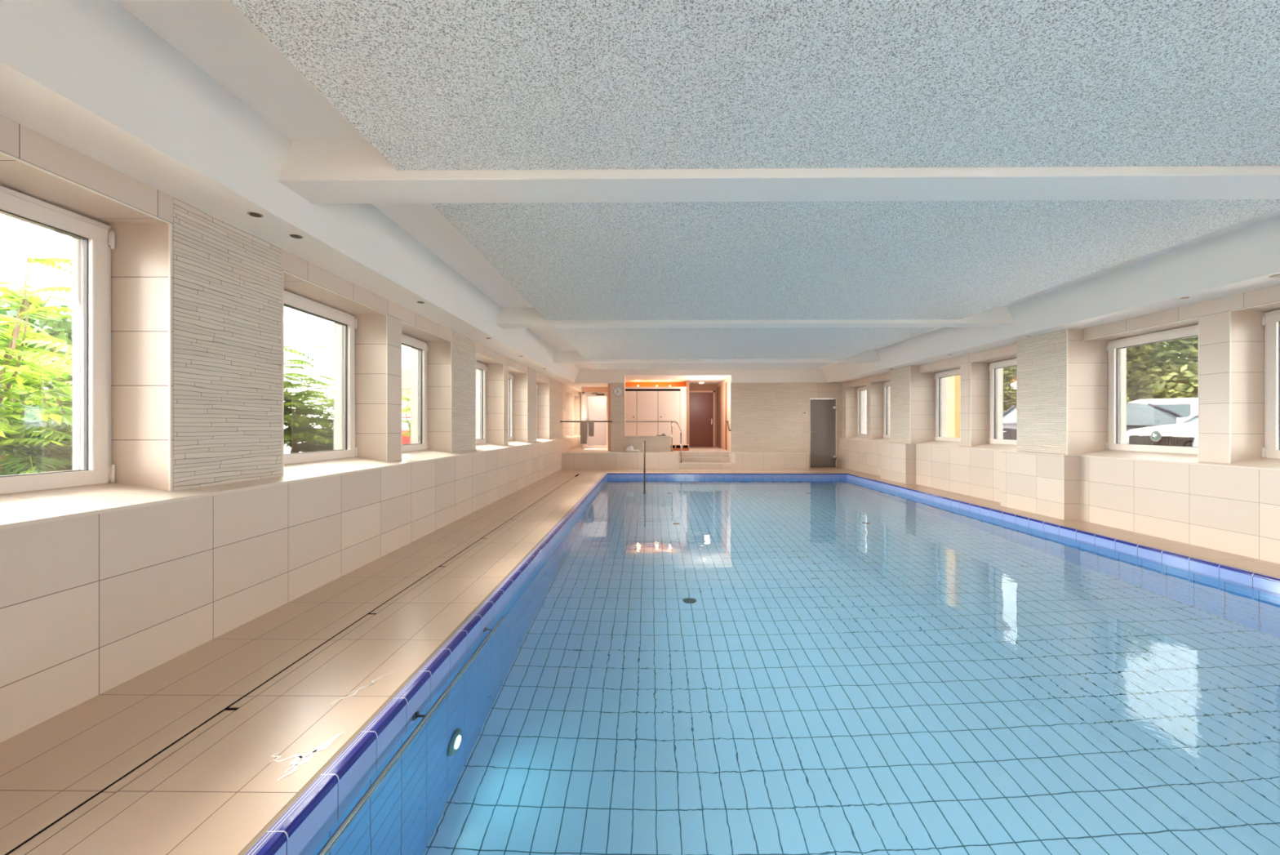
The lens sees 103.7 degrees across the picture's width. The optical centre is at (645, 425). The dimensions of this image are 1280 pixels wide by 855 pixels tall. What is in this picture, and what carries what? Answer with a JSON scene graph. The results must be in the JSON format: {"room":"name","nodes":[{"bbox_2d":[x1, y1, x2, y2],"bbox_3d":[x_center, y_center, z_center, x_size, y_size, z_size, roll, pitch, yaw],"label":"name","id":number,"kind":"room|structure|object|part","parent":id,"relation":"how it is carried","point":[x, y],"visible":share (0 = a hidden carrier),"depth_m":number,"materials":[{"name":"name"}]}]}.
{"room":"indoor swimming pool","nodes":[
{"label":"indoor swimming pool","id":0,"kind":"room"},
{"bbox_2d":[0,115,581,742],"bbox_3d":[-2.788,-0.172,8.381,0.692,3.425,21.900,0,0,1],"label":"wall","id":1,"kind":"structure","parent":0,"point":[203,530],"depth_m":2.97,"materials":[{"name":"beige tile"}]},
{"bbox_2d":[0,186,115,494],"bbox_3d":[-3.003,-0.384,2.079,0.139,1.461,1.471,0,0,1],"label":"window","id":2,"kind":"structure","parent":1,"relation":"in","point":[83,245],"depth_m":2.71,"materials":[{"name":"beige plastic"}]},
{"bbox_3d":[-3.028,-0.384,2.079,0.004,1.249,1.253,0,0,1],"label":"glass pane","id":3,"kind":"part","parent":2,"relation":"part of","materials":[{"name":"clear glass"}]},
{"bbox_2d":[284,290,357,464],"bbox_3d":[-2.978,-0.384,4.404,0.139,1.461,1.450,0,0,1],"label":"window","id":4,"kind":"structure","parent":1,"relation":"in","point":[319,339],"depth_m":4.58,"materials":[{"name":"clear glass"}]},
{"bbox_3d":[-3.010,-0.384,4.404,0.075,1.461,1.450,0,0,1],"label":"frame","id":5,"kind":"part","parent":4,"relation":"part of","materials":[{"name":"beige plastic"}]},
{"bbox_2d":[401,333,428,452],"bbox_3d":[-2.960,-0.384,6.095,0.139,1.461,1.352,0,0,1],"label":"window","id":6,"kind":"structure","parent":1,"relation":"in","point":[414,351],"depth_m":6.46,"materials":[{"name":"clear glass"}]},
{"bbox_3d":[-2.984,-0.384,6.096,0.004,1.249,1.134,0,0,1],"label":"glass pane","id":7,"kind":"part","parent":6,"relation":"part of","materials":[{"name":"clear glass"}]},
{"bbox_3d":[-2.992,-0.384,6.096,0.075,1.461,1.352,0,0,1],"label":"frame","id":8,"kind":"part","parent":6,"relation":"part of","materials":[{"name":"beige plastic"}]},
{"bbox_2d":[475,360,487,444],"bbox_3d":[-2.934,-0.384,8.449,0.139,1.461,1.471,0,0,1],"label":"window","id":9,"kind":"structure","parent":1,"relation":"in","point":[481,368],"depth_m":9.00,"materials":[{"name":"beige plastic"}]},
{"bbox_3d":[-2.959,-0.384,8.449,0.004,1.249,1.253,0,0,1],"label":"glass pane","id":10,"kind":"part","parent":9,"relation":"part of","materials":[{"name":"clear glass"}]},
{"bbox_2d":[508,373,513,440],"bbox_3d":[-2.915,-0.384,10.210,0.139,1.461,1.470,0,0,1],"label":"window","id":11,"kind":"structure","parent":1,"relation":"in","point":[510,376],"depth_m":10.84,"materials":[{"name":"beige plastic"}]},
{"bbox_3d":[-2.940,-0.384,10.210,0.004,1.249,1.252,0,0,1],"label":"glass pane","id":12,"kind":"part","parent":11,"relation":"part of","materials":[{"name":"clear glass"}]},
{"bbox_2d":[536,384,537,437],"bbox_3d":[-2.890,-0.384,12.544,0.139,1.461,1.482,0,0,1],"label":"window","id":13,"kind":"structure","parent":1,"relation":"in","point":[536,384],"depth_m":13.21,"materials":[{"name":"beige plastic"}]},
{"bbox_3d":[-2.905,-0.384,12.544,0.078,1.405,1.432,0,0,1],"label":"sash","id":14,"kind":"part","parent":13,"relation":"part of","materials":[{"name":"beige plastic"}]},
{"bbox_2d":[0,0,1279,391],"bbox_3d":[1.366,-1.538,8.386,8.950,0.505,22.000,0,0,1],"label":"ceiling","id":15,"kind":"structure","parent":0,"point":[188,100],"depth_m":2.87,"materials":[{"name":"white paint"}]},
{"bbox_2d":[247,211,263,217],"bbox_3d":[-2.377,-1.282,3.061,0.080,0.006,0.080,0,0,1],"label":"recessed light","id":16,"kind":"object","parent":15,"relation":"in","point":[252,214],"visible":1,"depth_m":3.05,"materials":[{"name":"silver metal"}]},
{"bbox_2d":[288,234,302,238],"bbox_3d":[-2.373,-1.282,3.413,0.080,0.006,0.080,0,0,1],"label":"recessed light","id":17,"kind":"object","parent":15,"relation":"in","point":[295,236],"visible":1,"depth_m":3.40,"materials":[{"name":"silver metal"}]},
{"bbox_2d":[589,362,832,369],"bbox_3d":[1.575,-1.600,12.576,5.872,0.184,1.815,0,0,1],"label":"ceiling panel","id":18,"kind":"object","parent":15,"relation":"attached to","point":[663,365],"visible":0.46,"depth_m":12.76,"materials":[{"name":"paint"}]},
{"bbox_2d":[552,350,880,363],"bbox_3d":[1.598,-1.577,11.503,7.393,0.245,0.320,0,0,1],"label":"trim","id":19,"kind":"structure","parent":15,"relation":"attached to","point":[869,356],"depth_m":11.37,"materials":[{"name":"white paint"}]},
{"bbox_2d":[554,327,934,359],"bbox_3d":[1.541,-1.600,9.414,5.872,0.184,3.850,0,0,1],"label":"ceiling panel","id":20,"kind":"object","parent":15,"relation":"attached to","point":[741,342],"visible":0.64,"depth_m":8.95,"materials":[{"name":"paint"}]},
{"bbox_2d":[228,0,1279,170],"bbox_3d":[1.441,-1.600,0.162,5.872,0.184,5.555,0,0,1],"label":"ceiling panel","id":21,"kind":"object","parent":15,"relation":"attached to","point":[431,85],"visible":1,"depth_m":2.19,"materials":[{"name":"paint"}]},
{"bbox_2d":[496,306,1014,328],"bbox_3d":[1.552,-1.577,7.329,7.393,0.245,0.310,0,0,1],"label":"ceiling beam","id":22,"kind":"structure","parent":15,"relation":"attached to","point":[997,316],"depth_m":7.21,"materials":[{"name":"white paint"}]},
{"bbox_2d":[276,140,1279,204],"bbox_3d":[1.507,-1.577,3.104,7.393,0.245,0.320,0,0,1],"label":"ceiling beam","id":23,"kind":"structure","parent":15,"relation":"attached to","point":[319,171],"depth_m":3.02,"materials":[{"name":"white paint"}]},
{"bbox_2d":[431,199,1279,319],"bbox_3d":[1.496,-1.600,5.219,5.872,0.184,3.900,0,0,1],"label":"ceiling panel","id":24,"kind":"object","parent":15,"relation":"attached to","point":[857,260],"visible":0.69,"depth_m":4.28,"materials":[{"name":"paint"}]},
{"bbox_2d":[1268,274,1279,277],"bbox_3d":[5.417,-1.282,4.300,0.108,0.006,0.108,0,0,1],"label":"recessed light","id":25,"kind":"object","parent":15,"relation":"in","point":[1275,275],"visible":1,"depth_m":4.31,"materials":[{"name":"silver metal"}]},
{"bbox_2d":[0,466,1279,854],"bbox_3d":[1.663,1.340,6.257,8.310,0.200,17.750,0,0,1],"label":"floor","id":26,"kind":"structure","parent":0,"point":[215,793],"depth_m":2.25,"materials":[{"name":"beige tile"}]},
{"bbox_2d":[8,707,238,854],"bbox_3d":[-1.822,1.268,1.659,0.049,0.049,1.106,0,0,1],"label":"drain cover","id":27,"kind":"object","parent":26,"relation":"on","point":[55,828],"visible":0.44,"depth_m":1.72,"materials":[{"name":"beige tile"}]},
{"bbox_2d":[229,613,376,707],"bbox_3d":[-1.810,1.268,2.774,0.049,0.049,1.106,0,0,1],"label":"drain cover","id":28,"kind":"object","parent":26,"relation":"on","point":[296,664],"visible":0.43,"depth_m":2.61,"materials":[{"name":"beige tile"}]},
{"bbox_2d":[270,731,345,780],"bbox_3d":[-1.309,1.239,1.895,0.192,0.001,0.283,0,0,1],"label":"water splash","id":29,"kind":"object","parent":26,"relation":"on","point":[324,745],"visible":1,"depth_m":1.88,"materials":[{"name":"white liquid"}]},
{"bbox_2d":[332,671,392,702],"bbox_3d":[-1.332,1.239,2.383,0.133,0.001,0.297,0,0,1],"label":"water splash","id":30,"kind":"object","parent":26,"relation":"on","point":[372,681],"visible":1,"depth_m":2.38,"materials":[{"name":"white liquid"}]},
{"bbox_2d":[370,565,445,613],"bbox_3d":[-1.798,1.268,3.889,0.049,0.049,1.106,0,0,1],"label":"drain cover","id":31,"kind":"object","parent":26,"relation":"on","point":[389,602],"visible":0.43,"depth_m":3.77,"materials":[{"name":"beige tile"}]},
{"bbox_2d":[441,537,485,565],"bbox_3d":[-1.786,1.268,5.004,0.049,0.049,1.106,0,0,1],"label":"drain cover","id":32,"kind":"object","parent":26,"relation":"on","point":[450,561],"visible":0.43,"depth_m":4.92,"materials":[{"name":"beige tile"}]},
{"bbox_2d":[483,519,513,537],"bbox_3d":[-1.774,1.268,6.119,0.049,0.049,1.106,0,0,1],"label":"drain cover","id":33,"kind":"object","parent":26,"relation":"on","point":[510,520],"visible":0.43,"depth_m":6.02,"materials":[{"name":"beige tile"}]},
{"bbox_2d":[511,505,533,519],"bbox_3d":[-1.762,1.268,7.234,0.049,0.049,1.106,0,0,1],"label":"drain cover","id":34,"kind":"object","parent":26,"relation":"on","point":[531,506],"visible":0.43,"depth_m":7.20,"materials":[{"name":"beige tile"}]},
{"bbox_2d":[532,495,547,505],"bbox_3d":[-1.750,1.268,8.348,0.049,0.049,1.106,0,0,1],"label":"drain cover","id":35,"kind":"object","parent":26,"relation":"on","point":[540,500],"visible":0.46,"depth_m":8.30,"materials":[{"name":"beige tile"}]},
{"bbox_2d":[237,472,1279,854],"bbox_3d":[2.033,2.038,5.828,6.440,1.604,14.580,0,0,1],"label":"swimming pool","id":36,"kind":"object","parent":26,"relation":"in","point":[296,823],"visible":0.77,"depth_m":2.69,"materials":[{"name":"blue tile"}]},
{"bbox_2d":[643,440,645,484],"bbox_3d":[-0.021,1.491,11.601,0.100,2.297,0.400,0,0,1],"label":"pool handrail","id":37,"kind":"object","parent":36,"relation":"on","point":[644,442],"visible":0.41,"depth_m":11.45,"materials":[{"name":"grey metal"}]},
{"bbox_2d":[297,477,1279,854],"bbox_3d":[2.033,1.350,5.828,6.160,0.001,14.300,0,0,1],"label":"pool water","id":38,"kind":"object","parent":36,"relation":"in","point":[692,665],"visible":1,"depth_m":2.53,"materials":[{"name":"blue liquid"}]},
{"bbox_2d":[581,375,729,450],"bbox_3d":[-0.109,-0.418,17.663,5.800,2.384,5.079,0,0,1],"label":"wall","id":39,"kind":"structure","parent":0,"point":[720,384],"depth_m":16.75,"materials":[{"name":"beige paint"}]},
{"bbox_2d":[560,419,613,422],"bbox_3d":[-1.754,-0.120,14.995,1.547,0.090,0.215,0,0,0],"label":"handrail","id":40,"kind":"object","parent":39,"relation":"attached to","point":[560,420],"visible":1,"depth_m":14.91,"materials":[{"name":"grey metal"}]},
{"bbox_2d":[580,420,587,444],"bbox_3d":[-1.829,0.194,14.922,0.215,0.692,0.113,0,0,1],"label":"towel","id":41,"kind":"object","parent":40,"relation":"hanging from","point":[584,424],"visible":1,"depth_m":14.89,"materials":[{"name":"beige fabric"}]},
{"bbox_3d":[-1.750,-0.120,15.007,1.535,0.040,0.215,0,0,1],"label":"rail","id":42,"kind":"part","parent":40,"relation":"part of","materials":[{"name":"grey metal"}]},
{"bbox_2d":[588,420,594,435],"bbox_3d":[-1.609,0.084,14.920,0.170,0.472,0.113,0,0,1],"label":"towel","id":43,"kind":"object","parent":40,"relation":"hanging from","point":[591,423],"visible":1,"depth_m":14.89,"materials":[{"name":"beige fabric"}]},
{"bbox_2d":[582,391,608,448],"bbox_3d":[-1.608,-0.171,16.605,0.955,1.890,0.147,0,0,1],"label":"door","id":44,"kind":"structure","parent":39,"relation":"in","point":[594,404],"depth_m":16.62,"materials":[{"name":"white glass"}]},
{"bbox_3d":[-1.605,-0.166,16.623,0.640,1.640,0.010,0,0,1],"label":"frosted pane","id":45,"kind":"part","parent":44,"relation":"part of","materials":[{"name":"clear glass"}]},
{"bbox_2d":[688,390,715,446],"bbox_3d":[2.027,-0.246,18.204,0.980,2.040,0.091,0,0,1],"label":"door","id":46,"kind":"structure","parent":39,"relation":"in","point":[701,402],"depth_m":18.21,"materials":[{"name":"brown paint"}]},
{"bbox_2d":[561,446,808,469],"bbox_3d":[0.837,1.031,17.303,7.700,0.518,5.978,0,0,1],"label":"low wall","id":47,"kind":"structure","parent":0,"point":[697,457],"depth_m":14.34,"materials":[{"name":"beige tile"}]},
{"bbox_2d":[625,445,640,451],"bbox_3d":[-0.367,0.685,14.858,0.477,0.176,0.344,0,0,1],"label":"towel","id":48,"kind":"object","parent":47,"relation":"on","point":[630,448],"visible":0.99,"depth_m":14.75,"materials":[{"name":"white fabric"}]},
{"bbox_2d":[626,420,682,462],"bbox_3d":[0.290,0.462,14.855,1.811,1.205,0.510,0,0,21],"label":"handrail","id":49,"kind":"object","parent":47,"relation":"on","point":[671,421],"visible":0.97,"depth_m":14.88,"materials":[{"name":"silver metal"}]},
{"bbox_3d":[0.274,0.046,14.857,1.783,0.374,0.475,0,0,20],"label":"rail","id":50,"kind":"part","parent":49,"relation":"part of","materials":[{"name":"silver metal"}]},
{"bbox_3d":[0.786,0.331,14.892,0.090,0.884,0.090,0,0,1],"label":"post","id":51,"kind":"part","parent":49,"relation":"part of","materials":[{"name":"silver metal"}]},
{"bbox_3d":[1.020,0.639,14.355,0.090,0.850,0.090,0,0,1],"label":"post","id":52,"kind":"part","parent":49,"relation":"part of","materials":[{"name":"silver metal"}]},
{"bbox_2d":[625,386,686,444],"bbox_3d":[0.182,-0.264,17.074,2.395,2.075,0.650,0,0,1],"label":"wardrobe","id":53,"kind":"object","parent":47,"relation":"on","point":[642,403],"visible":0.82,"depth_m":16.78,"materials":[{"name":"beige"}]},
{"bbox_3d":[-0.646,-0.224,16.798,0.705,1.865,0.020,0,0,1],"label":"door","id":54,"kind":"part","parent":53,"relation":"part of","materials":[{"name":"beige wood"}]},
{"bbox_3d":[0.065,-0.224,16.790,0.693,1.865,0.020,0,0,1],"label":"door","id":55,"kind":"part","parent":53,"relation":"part of","materials":[{"name":"beige wood"}]},
{"bbox_3d":[0.793,-0.224,16.782,0.738,1.865,0.020,0,0,1],"label":"door","id":56,"kind":"part","parent":53,"relation":"part of","materials":[{"name":"beige wood"}]},
{"bbox_2d":[672,444,688,450],"bbox_3d":[1.050,0.684,15.714,0.600,0.180,0.350,0,0,1],"label":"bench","id":57,"kind":"object","parent":47,"relation":"on","point":[675,446],"visible":0.68,"depth_m":15.57,"materials":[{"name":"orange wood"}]},
{"bbox_2d":[610,375,842,466],"bbox_3d":[2.445,-0.133,15.246,6.960,2.745,0.356,0,0,1],"label":"wall","id":58,"kind":"structure","parent":0,"point":[764,416],"depth_m":15.06,"materials":[{"name":"beige tile"}]},
{"bbox_2d":[613,386,622,395],"bbox_3d":[-0.822,-1.030,15.081,0.290,0.290,0.045,0,0,1],"label":"wall clock","id":59,"kind":"object","parent":58,"relation":"attached to","point":[618,391],"visible":1,"depth_m":15.07,"materials":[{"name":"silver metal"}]},
{"bbox_2d":[809,398,836,466],"bbox_3d":[5.317,0.210,15.063,0.804,2.060,0.161,0,0,1],"label":"door","id":60,"kind":"structure","parent":58,"relation":"in","point":[823,411],"depth_m":15.05,"materials":[{"name":"grey glass"}]},
{"bbox_2d":[839,284,1279,564],"bbox_3d":[5.919,-0.172,6.311,0.870,3.425,17.950,0,0,1],"label":"wall","id":61,"kind":"structure","parent":0,"point":[1225,497],"depth_m":6.60,"materials":[{"name":"beige tile"}]},
{"bbox_2d":[856,386,866,436],"bbox_3d":[6.218,-0.384,14.044,0.139,1.461,1.398,0,0,1],"label":"window","id":62,"kind":"structure","parent":61,"relation":"in","point":[861,391],"depth_m":14.52,"materials":[{"name":"beige plastic"}]},
{"bbox_3d":[6.242,-0.384,14.044,0.004,1.249,1.180,0,0,1],"label":"glass pane","id":63,"kind":"part","parent":62,"relation":"part of","materials":[{"name":"clear glass"}]},
{"bbox_2d":[882,382,889,438],"bbox_3d":[6.199,-0.384,12.338,0.139,1.461,1.467,0,0,1],"label":"window","id":64,"kind":"structure","parent":61,"relation":"in","point":[886,384],"depth_m":12.96,"materials":[{"name":"beige plastic"}]},
{"bbox_3d":[6.224,-0.384,12.338,0.004,1.249,1.249,0,0,1],"label":"glass pane","id":65,"kind":"part","parent":64,"relation":"part of","materials":[{"name":"clear glass"}]},
{"bbox_2d":[933,368,959,441],"bbox_3d":[6.174,-0.384,9.998,0.139,1.461,1.414,0,0,1],"label":"window","id":66,"kind":"structure","parent":61,"relation":"in","point":[947,383],"depth_m":10.30,"materials":[{"name":"beige plastic"}]},
{"bbox_3d":[6.206,-0.384,9.997,0.075,1.461,1.414,0,0,1],"label":"frame","id":67,"kind":"part","parent":66,"relation":"part of","materials":[{"name":"beige plastic"}]},
{"bbox_3d":[6.199,-0.384,9.998,0.004,1.249,1.196,0,0,1],"label":"glass pane","id":68,"kind":"part","parent":66,"relation":"part of","materials":[{"name":"clear glass"}]},
{"bbox_2d":[988,358,1016,444],"bbox_3d":[6.155,-0.384,8.288,0.139,1.461,1.407,0,0,1],"label":"window","id":69,"kind":"structure","parent":61,"relation":"in","point":[1002,374],"depth_m":8.68,"materials":[{"name":"clear glass"}]},
{"bbox_3d":[6.180,-0.384,8.288,0.004,1.249,1.189,0,0,1],"label":"glass pane","id":70,"kind":"part","parent":69,"relation":"part of","materials":[{"name":"clear glass"}]},
{"bbox_2d":[1106,324,1198,454],"bbox_3d":[6.130,-0.384,5.958,0.139,1.461,1.413,0,0,1],"label":"window","id":71,"kind":"structure","parent":61,"relation":"in","point":[1153,379],"depth_m":6.07,"materials":[{"name":"beige plastic"}]},
{"bbox_2d":[1262,310,1279,458],"bbox_3d":[6.112,-0.384,4.241,0.139,1.461,1.451,0,0,1],"label":"window","id":72,"kind":"structure","parent":61,"relation":"in","point":[1270,320],"depth_m":4.89,"materials":[{"name":"beige plastic"}]},
{"label":"outside","id":73,"kind":"structure","parent":0,"visible":0},
{"bbox_3d":[5.216,1.310,19.945,130.000,0.460,120.000,0,0,1],"label":"ground","id":74,"kind":"structure","parent":73,"visible":0},
{"bbox_2d":[0,290,72,474],"bbox_3d":[-6.651,-0.208,4.918,1.343,2.797,5.910,0,0,1],"label":"hedge","id":75,"kind":"object","parent":74,"relation":"on","point":[62,329],"visible":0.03,"depth_m":5.22,"materials":[{"name":"green plant"}]},
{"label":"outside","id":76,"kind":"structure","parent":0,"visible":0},
{"bbox_3d":[-4.585,0.825,3.300,2.760,0.730,18.500,0,0,1],"label":"bank","id":77,"kind":"object","parent":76,"visible":0},
{"bbox_2d":[0,252,72,473],"bbox_3d":[-4.102,-0.352,3.233,1.222,1.673,1.313,0,0,-20],"label":"tree","id":78,"kind":"object","parent":77,"relation":"on","point":[13,348],"visible":0.83,"depth_m":3.31,"materials":[{"name":"green plant"}]},
{"bbox_2d":[0,417,72,475],"bbox_3d":[-4.092,0.255,3.554,1.273,0.700,1.508,0,0,1],"label":"feathery shrub","id":79,"kind":"object","parent":77,"relation":"on","point":[45,455],"visible":0.24,"depth_m":3.38,"materials":[{"name":"plant"}]},
{"bbox_2d":[0,338,72,469],"bbox_3d":[-4.771,-0.107,4.248,1.988,1.301,1.477,0,0,1],"label":"feathery shrub","id":80,"kind":"object","parent":77,"relation":"on","point":[64,410],"visible":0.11,"depth_m":3.94,"materials":[{"name":"green plant"}]}
]}

